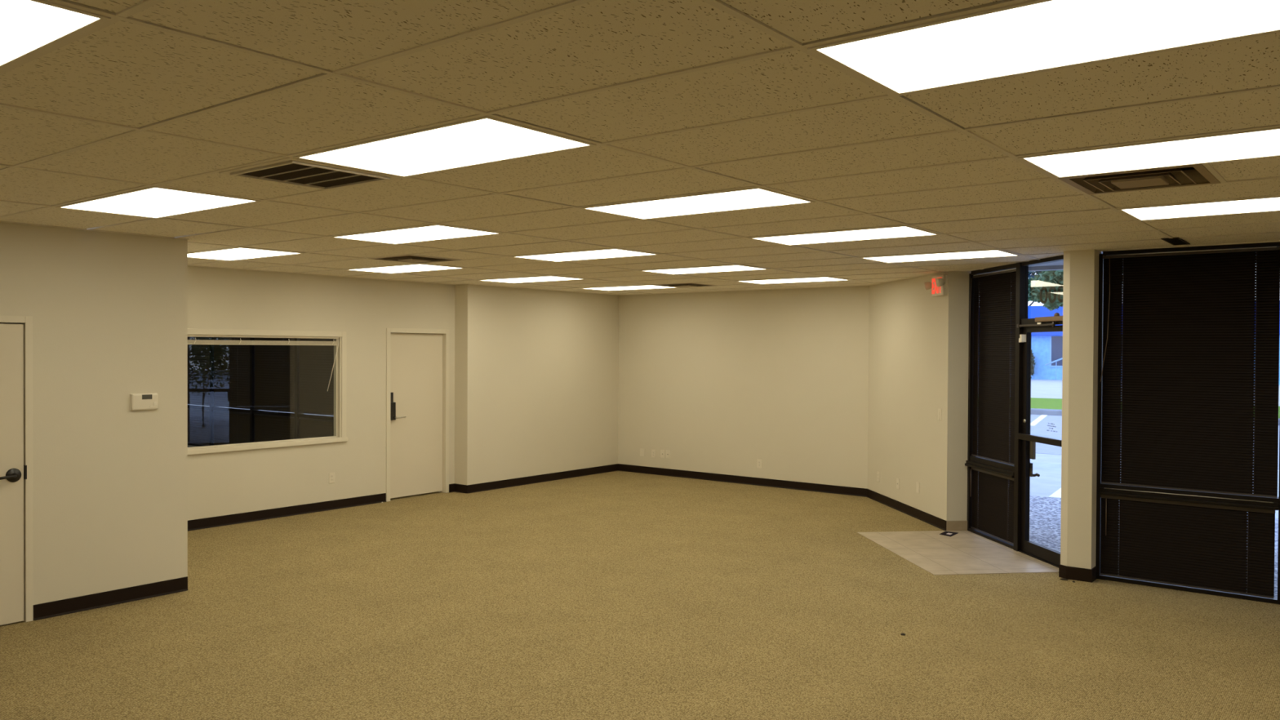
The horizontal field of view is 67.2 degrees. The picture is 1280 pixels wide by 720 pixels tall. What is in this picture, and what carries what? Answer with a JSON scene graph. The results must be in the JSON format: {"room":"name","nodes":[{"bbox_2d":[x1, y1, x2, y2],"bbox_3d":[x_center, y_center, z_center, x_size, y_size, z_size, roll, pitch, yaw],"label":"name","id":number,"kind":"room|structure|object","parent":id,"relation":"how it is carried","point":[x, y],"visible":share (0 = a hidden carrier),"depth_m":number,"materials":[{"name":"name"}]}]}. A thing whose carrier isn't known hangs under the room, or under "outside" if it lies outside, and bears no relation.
{"room":"empty office","nodes":[
{"label":"empty office","id":0,"kind":"room"},
{"bbox_2d":[0,222,187,604],"bbox_3d":[-5.105,0.372,5.219,0.120,2.771,5.312,1,1,38],"label":"wall","id":1,"kind":"structure","parent":0,"point":[108,311],"depth_m":6.79,"materials":[{"name":"paint"}]},
{"bbox_2d":[0,315,33,625],"bbox_3d":[-4.394,0.732,6.064,0.164,2.040,1.003,1,1,38],"label":"door","id":2,"kind":"structure","parent":1,"relation":"in","point":[16,575],"depth_m":6.37,"materials":[{"name":"beige paint"}]},
{"bbox_2d":[0,221,188,239],"bbox_3d":[-5.041,-0.898,5.160,0.018,0.014,5.312,1,1,38],"label":"trim","id":3,"kind":"structure","parent":1,"relation":"attached to","point":[0,221],"depth_m":6.72,"materials":[{"name":"beige paint"}]},
{"bbox_2d":[33,576,188,620],"bbox_3d":[-3.745,1.694,6.871,0.012,0.104,1.050,1,1,38],"label":"baseboard","id":4,"kind":"structure","parent":1,"relation":"attached to","point":[73,605],"depth_m":6.83,"materials":[{"name":"black rubber"}]},
{"bbox_2d":[129,392,158,410],"bbox_3d":[-3.607,0.305,7.007,0.031,0.122,0.192,1,1,38],"label":"thermostat","id":5,"kind":"object","parent":1,"relation":"attached to","point":[138,402],"visible":1,"depth_m":6.99,"materials":[{"name":"beige plastic"}]},
{"bbox_2d":[187,444,438,498],"bbox_3d":[-7.459,1.667,13.864,9.592,0.040,5.800,1,1,38],"label":"floor","id":6,"kind":"structure","parent":0,"point":[188,446],"depth_m":12.19,"materials":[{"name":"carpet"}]},
{"bbox_2d":[187,337,333,446],"bbox_3d":[-7.032,0.288,16.995,6.372,2.651,0.130,1,1,38],"label":"window","id":7,"kind":"structure","parent":6,"relation":"on","point":[296,415],"depth_m":16.69,"materials":[{"name":"brown metal"}]},
{"bbox_2d":[187,336,209,405],"bbox_3d":[-8.332,-0.092,17.989,1.304,1.855,0.028,1,1,38],"label":"blind","id":8,"kind":"object","parent":7,"relation":"attached to","point":[198,355],"visible":0.35,"depth_m":17.88,"materials":[{"name":"grey"}]},
{"bbox_2d":[187,408,209,445],"bbox_3d":[-8.339,1.238,18.005,1.304,0.657,0.028,1,1,38],"label":"blind","id":9,"kind":"object","parent":7,"relation":"attached to","point":[198,420],"visible":0.56,"depth_m":17.89,"materials":[{"name":"grey"}]},
{"bbox_2d":[213,410,249,444],"bbox_3d":[-7.261,1.254,17.159,1.304,0.657,0.028,1,1,38],"label":"blind","id":10,"kind":"object","parent":7,"relation":"attached to","point":[229,427],"visible":0.75,"depth_m":17.19,"materials":[{"name":"grey plastic"}]},
{"bbox_2d":[213,337,249,408],"bbox_3d":[-7.254,-0.076,17.144,1.304,1.855,0.028,1,1,38],"label":"blind","id":11,"kind":"object","parent":7,"relation":"attached to","point":[232,362],"visible":0.62,"depth_m":17.16,"materials":[{"name":"grey plastic"}]},
{"bbox_2d":[253,337,294,413],"bbox_3d":[-6.176,-0.061,16.299,1.304,1.855,0.028,1,1,38],"label":"blind","id":12,"kind":"object","parent":7,"relation":"attached to","point":[274,365],"visible":0.62,"depth_m":16.31,"materials":[{"name":"grey plastic"}]},
{"bbox_2d":[253,413,294,442],"bbox_3d":[-6.182,1.269,16.314,1.304,0.657,0.028,1,1,38],"label":"blind","id":13,"kind":"object","parent":7,"relation":"attached to","point":[267,427],"visible":0.62,"depth_m":16.34,"materials":[{"name":"grey plastic"}]},
{"bbox_2d":[298,337,333,415],"bbox_3d":[-5.097,-0.046,15.454,1.304,1.855,0.028,1,1,38],"label":"blind","id":14,"kind":"object","parent":7,"relation":"attached to","point":[316,362],"visible":0.34,"depth_m":15.55,"materials":[{"name":"grey plastic"}]},
{"bbox_2d":[298,417,333,438],"bbox_3d":[-5.104,1.284,15.469,1.304,0.657,0.028,1,1,38],"label":"blind","id":15,"kind":"object","parent":7,"relation":"attached to","point":[308,428],"visible":0.32,"depth_m":15.59,"materials":[{"name":"grey plastic"}]},
{"bbox_2d":[187,266,454,520],"bbox_3d":[-3.863,0.318,10.556,0.120,2.771,4.862,1,1,38],"label":"wall","id":16,"kind":"structure","parent":0,"point":[236,482],"depth_m":10.78,"materials":[{"name":"paint"}]},
{"bbox_2d":[187,328,347,454],"bbox_3d":[-4.151,0.311,10.164,0.150,1.262,2.394,1,1,38],"label":"window","id":17,"kind":"structure","parent":16,"relation":"in","point":[340,366],"depth_m":10.65,"materials":[{"name":"beige paint"}]},
{"bbox_2d":[187,335,338,391],"bbox_3d":[-4.118,0.054,10.142,0.050,0.611,2.182,1,1,38],"label":"raised blind","id":18,"kind":"object","parent":17,"relation":"attached to","point":[189,341],"visible":0.7,"depth_m":10.29,"materials":[{"name":"beige plastic"}]},
{"bbox_2d":[187,493,386,531],"bbox_3d":[-4.142,1.655,10.117,0.012,0.104,3.571,1,1,38],"label":"baseboard","id":19,"kind":"structure","parent":16,"relation":"attached to","point":[207,522],"depth_m":10.46,"materials":[{"name":"black rubber"}]},
{"bbox_2d":[187,265,454,284],"bbox_3d":[-3.792,-0.952,10.505,0.018,0.014,4.642,1,1,38],"label":"trim","id":20,"kind":"structure","parent":16,"relation":"attached to","point":[188,265],"depth_m":10.68,"materials":[{"name":"beige paint"}]},
{"bbox_2d":[328,472,334,483],"bbox_3d":[-3.498,1.339,10.935,0.010,0.117,0.076,1,1,38],"label":"wall outlet","id":21,"kind":"object","parent":16,"relation":"attached to","point":[331,475],"visible":1,"depth_m":10.93,"materials":[{"name":"beige plastic"}]},
{"bbox_2d":[386,328,448,502],"bbox_3d":[-2.766,0.655,11.918,0.173,2.078,0.965,1,1,38],"label":"door","id":22,"kind":"structure","parent":16,"relation":"in","point":[417,360],"depth_m":11.94,"materials":[{"name":"beige paint"}]},
{"bbox_2d":[448,483,454,492],"bbox_3d":[-2.409,1.639,12.327,0.012,0.104,0.097,1,1,38],"label":"baseboard","id":23,"kind":"structure","parent":16,"relation":"attached to","point":[451,486],"depth_m":12.33,"materials":[{"name":"black rubber"}]},
{"bbox_2d":[454,284,618,484],"bbox_3d":[-1.362,0.297,13.551,0.361,2.771,3.138,1,1,38],"label":"wall","id":24,"kind":"structure","parent":0,"point":[536,371],"depth_m":13.13,"materials":[{"name":"paint"}]},
{"bbox_2d":[454,483,466,493],"bbox_3d":[-2.293,1.640,12.290,0.241,0.104,0.012,1,1,38],"label":"baseboard","id":25,"kind":"structure","parent":24,"relation":"attached to","point":[460,488],"depth_m":12.29,"materials":[{"name":"black rubber"}]},
{"bbox_2d":[466,463,617,493],"bbox_3d":[-1.259,1.633,13.404,0.012,0.104,3.018,1,1,38],"label":"baseboard","id":26,"kind":"structure","parent":24,"relation":"attached to","point":[483,486],"depth_m":13.23,"materials":[{"name":"black rubber"}]},
{"bbox_2d":[467,284,617,295],"bbox_3d":[-1.240,-0.971,13.370,0.018,0.014,3.018,1,1,38],"label":"trim","id":27,"kind":"structure","parent":24,"relation":"attached to","point":[468,284],"depth_m":13.18,"materials":[{"name":"beige paint"}]},
{"bbox_2d":[0,0,1279,295],"bbox_3d":[-0.150,-0.880,5.862,11.588,0.002,13.552,1,1,38],"label":"ceiling","id":28,"kind":"structure","parent":0,"point":[122,73],"depth_m":3.50,"materials":[{"name":"tile"}]},
{"bbox_2d":[0,0,1279,293],"bbox_3d":[-0.150,-0.890,5.862,11.588,0.030,13.552,1,1,38],"label":"grid","id":29,"kind":"object","parent":28,"relation":"attached to","point":[124,15],"visible":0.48,"depth_m":3.94,"materials":[{"name":"beige paint"}]},
{"bbox_2d":[0,0,111,70],"bbox_3d":[-1.950,-0.887,2.503,1.193,0.089,0.584,1,1,38],"label":"ceiling light","id":30,"kind":"object","parent":29,"relation":"attached to","point":[28,28],"visible":0.74,"depth_m":2.42,"materials":[{"name":"white plastic"}]},
{"bbox_2d":[55,186,261,218],"bbox_3d":[-2.740,-0.925,5.446,1.193,0.089,0.584,1,1,38],"label":"ceiling light","id":31,"kind":"object","parent":29,"relation":"attached to","point":[153,202],"visible":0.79,"depth_m":5.40,"materials":[{"name":"white plastic"}]},
{"bbox_2d":[187,247,303,261],"bbox_3d":[-3.531,-0.962,8.389,1.193,0.089,0.584,1,1,38],"label":"ceiling light","id":32,"kind":"object","parent":29,"relation":"attached to","point":[236,253],"visible":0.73,"depth_m":8.36,"materials":[{"name":"white plastic"}]},
{"bbox_2d":[218,157,400,190],"bbox_3d":[-1.541,-0.896,4.506,0.584,0.082,0.584,1,1,38],"label":"return grille","id":33,"kind":"object","parent":29,"relation":"attached to","point":[290,171],"visible":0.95,"depth_m":4.48,"materials":[{"name":"metal"}]},
{"bbox_2d":[345,263,466,273],"bbox_3d":[-2.403,-0.973,9.829,1.193,0.089,0.584,1,1,38],"label":"ceiling light","id":34,"kind":"object","parent":29,"relation":"attached to","point":[416,267],"visible":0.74,"depth_m":9.82,"materials":[{"name":"white plastic"}]},
{"bbox_2d":[370,254,459,263],"bbox_3d":[-2.059,-0.956,8.785,0.584,0.106,0.584,1,1,38],"label":"diffuser","id":35,"kind":"object","parent":29,"relation":"attached to","point":[409,259],"visible":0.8,"depth_m":8.73,"materials":[{"name":"black metal"}]},
{"bbox_2d":[329,224,502,244],"bbox_3d":[-1.612,-0.935,6.885,1.193,0.089,0.584,1,1,38],"label":"ceiling light","id":36,"kind":"object","parent":29,"relation":"attached to","point":[434,232],"visible":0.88,"depth_m":6.86,"materials":[{"name":"white plastic"}]},
{"bbox_2d":[293,115,596,177],"bbox_3d":[-0.821,-0.898,3.942,1.193,0.089,0.584,1,1,38],"label":"ceiling light","id":37,"kind":"object","parent":29,"relation":"attached to","point":[484,140],"visible":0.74,"depth_m":3.89,"materials":[{"name":"white plastic"}]},
{"bbox_2d":[477,275,583,283],"bbox_3d":[-1.275,-0.983,11.268,1.193,0.089,0.584,1,1,38],"label":"ceiling light","id":38,"kind":"object","parent":29,"relation":"attached to","point":[543,278],"visible":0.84,"depth_m":11.26,"materials":[{"name":"white plastic"}]},
{"bbox_2d":[511,248,659,262],"bbox_3d":[-0.484,-0.946,8.325,1.193,0.089,0.584,1,1,38],"label":"ceiling light","id":39,"kind":"object","parent":29,"relation":"attached to","point":[614,252],"visible":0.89,"depth_m":8.29,"materials":[{"name":"white plastic"}]},
{"bbox_2d":[581,284,677,290],"bbox_3d":[-0.146,-0.994,12.707,1.193,0.089,0.584,1,1,38],"label":"ceiling light","id":40,"kind":"object","parent":29,"relation":"attached to","point":[644,286],"visible":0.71,"depth_m":12.68,"materials":[{"name":"white plastic"}]},
{"bbox_2d":[656,283,713,287],"bbox_3d":[0.573,-0.980,12.143,0.584,0.106,0.584,1,1,38],"label":"diffuser","id":41,"kind":"object","parent":29,"relation":"attached to","point":[678,285],"visible":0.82,"depth_m":12.06,"materials":[{"name":"beige paint"}]},
{"bbox_2d":[580,186,815,219],"bbox_3d":[0.307,-0.908,5.381,1.193,0.089,0.584,1,1,38],"label":"ceiling light","id":42,"kind":"object","parent":29,"relation":"attached to","point":[752,197],"visible":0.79,"depth_m":5.33,"materials":[{"name":"white plastic"}]},
{"bbox_2d":[639,264,768,274],"bbox_3d":[0.644,-0.956,9.764,1.193,0.089,0.584,1,1,38],"label":"ceiling light","id":43,"kind":"object","parent":29,"relation":"attached to","point":[723,268],"visible":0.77,"depth_m":9.75,"materials":[{"name":"white plastic"}]},
{"bbox_2d":[735,276,848,284],"bbox_3d":[1.773,-0.966,11.203,1.193,0.089,0.584,1,1,38],"label":"ceiling light","id":44,"kind":"object","parent":29,"relation":"attached to","point":[819,278],"visible":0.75,"depth_m":11.18,"materials":[{"name":"white plastic"}]},
{"bbox_2d":[748,225,940,245],"bbox_3d":[1.435,-0.918,6.820,1.193,0.089,0.584,1,1,38],"label":"ceiling light","id":45,"kind":"object","parent":29,"relation":"attached to","point":[905,231],"visible":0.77,"depth_m":6.79,"materials":[{"name":"white plastic"}]},
{"bbox_2d":[860,249,1019,262],"bbox_3d":[2.563,-0.929,8.260,1.193,0.089,0.584,1,1,38],"label":"ceiling light","id":46,"kind":"object","parent":29,"relation":"attached to","point":[987,253],"visible":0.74,"depth_m":8.25,"materials":[{"name":"white plastic"}]},
{"bbox_2d":[807,0,1279,95],"bbox_3d":[1.098,-0.871,2.438,1.193,0.089,0.584,1,1,38],"label":"ceiling light","id":47,"kind":"object","parent":29,"relation":"attached to","point":[1033,36],"visible":0.87,"depth_m":2.47,"materials":[{"name":"white plastic"}]},
{"bbox_2d":[1057,164,1220,195],"bbox_3d":[2.362,-0.884,4.545,0.584,0.106,0.584,1,1,38],"label":"diffuser","id":48,"kind":"object","parent":29,"relation":"attached to","point":[1197,174],"visible":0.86,"depth_m":4.55,"materials":[{"name":"beige paint"}]},
{"bbox_2d":[1017,127,1279,177],"bbox_3d":[2.226,-0.881,3.877,1.193,0.089,0.584,1,1,38],"label":"ceiling light","id":49,"kind":"object","parent":29,"relation":"attached to","point":[1261,143],"visible":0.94,"depth_m":3.93,"materials":[{"name":"white plastic"}]},
{"bbox_2d":[1117,195,1279,220],"bbox_3d":[3.354,-0.891,5.316,1.193,0.089,0.584,1,1,38],"label":"ceiling light","id":50,"kind":"object","parent":29,"relation":"attached to","point":[1269,203],"visible":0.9,"depth_m":5.44,"materials":[{"name":"white plastic"}]},
{"bbox_2d":[1160,237,1190,245],"bbox_3d":[3.923,-0.868,7.045,0.110,0.006,0.500,1,1,38],"label":"ceiling vent","id":51,"kind":"object","parent":28,"relation":"in","point":[1175,241],"visible":1,"depth_m":7.02,"materials":[{"name":"brown metal"}]},
{"bbox_2d":[0,471,1279,719],"bbox_3d":[-0.047,1.773,6.149,11.620,0.001,13.000,1,1,38],"label":"floor","id":52,"kind":"structure","parent":0,"point":[615,595],"depth_m":6.35,"materials":[{"name":"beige carpet"}]},
{"bbox_2d":[1018,254,1063,567],"bbox_3d":[3.575,0.392,8.347,0.070,2.751,0.964,0,1,-7],"label":"window","id":53,"kind":"structure","parent":52,"relation":"on","point":[1026,321],"depth_m":8.44,"materials":[{"name":"brown metal"}]},
{"bbox_2d":[1017,312,1062,565],"bbox_3d":[3.580,0.673,8.409,0.168,2.157,0.880,0,1,-7],"label":"door","id":54,"kind":"structure","parent":53,"relation":"attached to","point":[1028,442],"depth_m":8.75,"materials":[{"name":"brown metal"}]},
{"bbox_2d":[1060,248,1101,568],"bbox_3d":[3.588,0.387,7.838,0.239,2.771,0.240,1,1,38],"label":"wall pier","id":55,"kind":"object","parent":52,"relation":"on","point":[1081,267],"visible":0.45,"depth_m":7.74,"materials":[{"name":"paint"}]},
{"bbox_2d":[1058,564,1096,582],"bbox_3d":[3.562,1.721,7.831,0.258,0.104,0.199,1,1,38],"label":"baseboard","id":56,"kind":"object","parent":55,"relation":"attached to","point":[1079,574],"visible":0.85,"depth_m":7.75,"materials":[{"name":"black rubber"}]},
{"bbox_2d":[617,285,869,488],"bbox_3d":[1.319,0.313,13.367,4.127,2.771,0.120,1,1,38],"label":"wall","id":57,"kind":"structure","parent":0,"point":[722,382],"depth_m":13.15,"materials":[{"name":"paint"}]},
{"bbox_2d":[640,448,644,457],"bbox_3d":[0.031,1.378,14.303,0.076,0.117,0.008,1,1,38],"label":"wall plate","id":58,"kind":"object","parent":57,"relation":"attached to","point":[642,451],"visible":1,"depth_m":14.30,"materials":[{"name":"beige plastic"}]},
{"bbox_2d":[651,449,655,457],"bbox_3d":[0.200,1.378,14.170,0.076,0.117,0.010,1,1,38],"label":"wall outlet","id":59,"kind":"object","parent":57,"relation":"attached to","point":[653,451],"visible":1,"depth_m":14.17,"materials":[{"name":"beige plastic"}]},
{"bbox_2d":[660,449,664,457],"bbox_3d":[0.330,1.374,14.067,0.076,0.117,0.011,1,1,38],"label":"wall jack","id":60,"kind":"object","parent":57,"relation":"attached to","point":[662,451],"visible":1,"depth_m":14.07,"materials":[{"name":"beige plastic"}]},
{"bbox_2d":[666,449,670,458],"bbox_3d":[0.406,1.373,14.008,0.076,0.117,0.011,1,1,38],"label":"wall jack","id":61,"kind":"object","parent":57,"relation":"attached to","point":[668,452],"visible":1,"depth_m":14.00,"materials":[{"name":"beige plastic"}]},
{"bbox_2d":[620,285,863,295],"bbox_3d":[1.269,-0.958,13.304,4.057,0.014,0.018,1,1,38],"label":"trim","id":62,"kind":"structure","parent":57,"relation":"attached to","point":[847,286],"depth_m":13.12,"materials":[{"name":"beige paint"}]},
{"bbox_2d":[617,463,867,497],"bbox_3d":[1.260,1.647,13.339,4.057,0.104,0.012,1,1,38],"label":"baseboard","id":63,"kind":"structure","parent":57,"relation":"attached to","point":[833,489],"depth_m":13.17,"materials":[{"name":"black rubber"}]},
{"bbox_2d":[756,458,762,467],"bbox_3d":[1.621,1.406,13.056,0.076,0.117,0.010,1,1,38],"label":"wall outlet","id":64,"kind":"object","parent":57,"relation":"attached to","point":[759,462],"visible":1,"depth_m":13.05,"materials":[{"name":"beige plastic"}]},
{"bbox_2d":[867,271,971,530],"bbox_3d":[3.122,0.349,10.975,0.240,2.771,2.291,0,1,-7],"label":"wall","id":65,"kind":"structure","parent":0,"point":[918,341],"depth_m":10.51,"materials":[{"name":"paint"}]},
{"bbox_2d":[876,471,879,481],"bbox_3d":[2.901,1.420,11.718,0.010,0.117,0.076,0,1,-7],"label":"wall outlet","id":66,"kind":"object","parent":65,"relation":"attached to","point":[877,473],"visible":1,"depth_m":11.70,"materials":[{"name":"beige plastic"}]},
{"bbox_2d":[896,478,899,488],"bbox_3d":[2.975,1.429,11.107,0.011,0.117,0.076,0,1,-7],"label":"wall jack","id":67,"kind":"object","parent":65,"relation":"attached to","point":[897,479],"visible":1,"depth_m":11.10,"materials":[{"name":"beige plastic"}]},
{"bbox_2d":[866,488,946,530],"bbox_3d":[2.991,1.683,10.965,0.012,0.104,2.271,0,1,-7],"label":"baseboard","id":68,"kind":"structure","parent":65,"relation":"attached to","point":[936,522],"depth_m":10.79,"materials":[{"name":"black rubber"}]},
{"bbox_2d":[867,271,948,285],"bbox_3d":[2.997,-0.922,10.934,0.018,0.014,2.271,0,1,-7],"label":"trim","id":69,"kind":"structure","parent":65,"relation":"attached to","point":[944,271],"depth_m":10.83,"materials":[{"name":"beige paint"}]},
{"bbox_2d":[915,481,919,493],"bbox_3d":[3.045,1.398,10.545,0.008,0.117,0.076,0,1,-7],"label":"wall plate","id":70,"kind":"object","parent":65,"relation":"attached to","point":[917,485],"visible":1,"depth_m":10.54,"materials":[{"name":"beige plastic"}]},
{"bbox_2d":[924,274,947,296],"bbox_3d":[3.051,-0.769,9.960,0.152,0.210,0.491,0,1,-7],"label":"exit sign","id":71,"kind":"object","parent":65,"relation":"attached to","point":[939,284],"visible":1,"depth_m":9.88,"materials":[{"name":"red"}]},
{"bbox_2d":[937,408,941,420],"bbox_3d":[3.112,0.568,10.000,0.011,0.117,0.076,0,1,-7],"label":"light switch","id":72,"kind":"object","parent":65,"relation":"attached to","point":[939,410],"visible":1,"depth_m":9.99,"materials":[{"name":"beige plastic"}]},
{"bbox_2d":[946,520,967,530],"bbox_3d":[3.251,1.695,9.847,0.236,0.100,0.010,0,1,-7],"label":"baseboard","id":73,"kind":"structure","parent":65,"relation":"attached to","point":[951,525],"depth_m":9.84,"materials":[{"name":"beige ceramic"}]},
{"bbox_2d":[964,262,1028,551],"bbox_3d":[3.440,0.380,9.338,0.100,2.751,1.036,0,1,-7],"label":"window","id":74,"kind":"structure","parent":65,"relation":"in","point":[1015,471],"depth_m":8.89,"materials":[{"name":"brown metal"}]},
{"bbox_2d":[968,268,1016,465],"bbox_3d":[3.427,0.061,9.350,0.077,1.835,0.924,0,1,-7],"label":"window blind","id":75,"kind":"object","parent":74,"relation":"attached to","point":[994,335],"visible":0.99,"depth_m":9.36,"materials":[{"name":"grey plastic"}]},
{"bbox_2d":[970,467,1013,544],"bbox_3d":[3.435,1.406,9.366,0.048,0.626,0.920,0,1,-7],"label":"window blind","id":76,"kind":"object","parent":74,"relation":"attached to","point":[993,515],"visible":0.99,"depth_m":9.37,"materials":[{"name":"grey metal"}]},
{"bbox_2d":[857,530,1058,575],"bbox_3d":[2.893,1.758,8.883,1.185,0.008,1.840,0,1,-7],"label":"tile floor","id":77,"kind":"structure","parent":0,"point":[966,552],"depth_m":8.72,"materials":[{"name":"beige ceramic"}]},
{"bbox_2d":[939,531,957,537],"bbox_3d":[3.090,1.744,9.652,0.132,0.005,0.242,1,1,36],"label":"trap","id":78,"kind":"object","parent":77,"relation":"on","point":[950,534],"visible":1,"depth_m":9.66,"materials":[{"name":"black"}]},
{"bbox_2d":[1028,260,1256,271],"bbox_3d":[7.303,-1.208,7.837,10.200,0.600,0.120,1,1,38],"label":"fascia","id":79,"kind":"object","parent":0,"point":[1054,267],"depth_m":10.13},
{"bbox_3d":[6.268,0.424,5.865,1.360,2.771,0.120,1,1,38],"label":"wall","id":80,"kind":"structure","parent":0,"visible":0},
{"bbox_2d":[1095,241,1279,604],"bbox_3d":[4.725,0.412,7.039,2.538,2.751,0.125,1,1,38],"label":"window","id":81,"kind":"structure","parent":80,"relation":"in","point":[1181,495],"depth_m":7.51,"materials":[{"name":"brown metal"}]},
{"bbox_2d":[1100,494,1275,598],"bbox_3d":[4.197,1.421,7.435,1.184,0.652,0.040,1,1,38],"label":"window blind","id":82,"kind":"object","parent":81,"relation":"attached to","point":[1197,545],"visible":1,"depth_m":7.41,"materials":[{"name":"grey plastic"}]},
{"bbox_2d":[1100,246,1279,497],"bbox_3d":[4.199,0.083,7.406,1.200,1.844,0.068,1,1,38],"label":"window blind","id":83,"kind":"object","parent":81,"relation":"attached to","point":[1190,324],"visible":1,"depth_m":7.39,"materials":[{"name":"grey plastic"}]},
{"bbox_2d":[1102,241,1276,251],"bbox_3d":[5.229,-0.861,6.572,3.880,0.014,0.018,1,1,38],"label":"trim","id":84,"kind":"structure","parent":80,"relation":"attached to","point":[1268,242],"depth_m":7.34,"materials":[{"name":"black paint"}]},
{"label":"outside","id":85,"kind":"structure","parent":0,"visible":0},
{"bbox_3d":[42.557,1.665,54.326,120.000,0.170,122.000,1,1,38],"label":"ground","id":86,"kind":"structure","parent":85,"visible":0},
{"bbox_2d":[1028,271,1042,306],"bbox_3d":[29.172,-5.197,74.228,16.289,12.919,7.152,1,1,38],"label":"tree","id":87,"kind":"object","parent":86,"relation":"on","point":[1033,273],"visible":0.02,"depth_m":71.94,"materials":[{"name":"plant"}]},
{"bbox_2d":[1009,408,1279,425],"bbox_3d":[14.378,1.613,26.479,70.000,0.250,0.500,1,1,38],"label":"kerb","id":88,"kind":"object","parent":86,"relation":"on","point":[1033,411],"depth_m":28.13,"materials":[{"name":"grey concrete"}]},
{"bbox_2d":[1009,397,1279,418],"bbox_3d":[16.707,1.597,29.450,70.000,0.240,7.050,1,1,38],"label":"lawn","id":89,"kind":"structure","parent":86,"relation":"on","point":[1036,402],"depth_m":31.60,"materials":[{"name":"green plant"}]},
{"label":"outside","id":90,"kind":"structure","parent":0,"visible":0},
{"bbox_2d":[1031,379,1279,405],"bbox_3d":[29.678,1.547,45.997,110.000,0.100,35.000,1,1,38],"label":"street","id":91,"kind":"structure","parent":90,"point":[1042,388],"depth_m":47.43,"materials":[{"name":"grey asphalt"}]},
{"bbox_2d":[1031,350,1035,377],"bbox_3d":[25.507,0.315,63.102,0.886,2.125,0.956,1,1,38],"label":"shrub","id":92,"kind":"object","parent":91,"relation":"on","point":[1033,357],"visible":0.3,"depth_m":62.90,"materials":[{"name":"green plant"}]},
{"bbox_2d":[1027,270,1063,311],"bbox_3d":[19.738,-2.646,40.502,7.326,8.484,4.029,1,1,40],"label":"tree","id":93,"kind":"object","parent":91,"relation":"on","point":[1049,278],"visible":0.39,"depth_m":41.62,"materials":[{"name":"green plant"}]},
{"bbox_2d":[1044,357,1062,380],"bbox_3d":[27.900,0.459,60.471,4.679,1.690,0.100,1,1,38],"label":"handrail","id":94,"kind":"object","parent":91,"relation":"on","point":[1062,357],"visible":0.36,"depth_m":61.49,"materials":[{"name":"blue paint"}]},
{"bbox_2d":[978,302,1279,385],"bbox_3d":[22.541,-1.192,70.886,44.000,4.900,8.600,1,1,38],"label":"building","id":95,"kind":"structure","parent":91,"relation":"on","point":[1046,347],"depth_m":62.84,"materials":[{"name":"paint"}]},
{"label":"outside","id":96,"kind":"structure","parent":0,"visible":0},
{"bbox_2d":[1030,453,1279,519],"bbox_3d":[5.682,1.771,15.387,70.000,0.095,5.450,1,1,38],"label":"parking lot","id":97,"kind":"structure","parent":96,"point":[1048,466],"depth_m":14.38,"materials":[{"name":"grey asphalt"}]},
{"bbox_2d":[1048,487,1061,497],"bbox_3d":[6.181,1.741,13.656,0.179,0.008,3.334,1,1,32],"label":"parking line","id":98,"kind":"object","parent":97,"relation":"on","point":[1057,494],"visible":0.21,"depth_m":12.51,"materials":[{"name":"white paint"}]},
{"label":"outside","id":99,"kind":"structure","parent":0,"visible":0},
{"bbox_2d":[1030,414,1279,469],"bbox_3d":[10.803,1.722,21.919,70.000,0.098,11.090,1,1,38],"label":"parking lot","id":100,"kind":"structure","parent":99,"point":[1041,428],"depth_m":22.17,"materials":[{"name":"grey asphalt"}]},
{"bbox_2d":[1030,414,1047,426],"bbox_3d":[10.805,1.624,26.103,0.157,0.008,4.518,1,1,27],"label":"parking line","id":101,"kind":"object","parent":100,"relation":"on","point":[1040,418],"visible":0.86,"depth_m":26.00,"materials":[{"name":"white paint"}]},
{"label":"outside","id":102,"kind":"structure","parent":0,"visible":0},
{"bbox_2d":[1028,251,1256,266],"bbox_3d":[6.708,-0.970,6.920,10.000,0.060,2.060,1,1,38],"label":"soffit","id":103,"kind":"structure","parent":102,"point":[1057,263],"depth_m":9.91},
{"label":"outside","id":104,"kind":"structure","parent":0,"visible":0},
{"bbox_2d":[977,493,1278,596],"bbox_3d":[6.591,1.842,8.442,16.000,0.080,4.360,1,1,38],"label":"walkway","id":105,"kind":"structure","parent":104,"point":[1045,513],"depth_m":10.35,"materials":[{"name":"grey concrete"}]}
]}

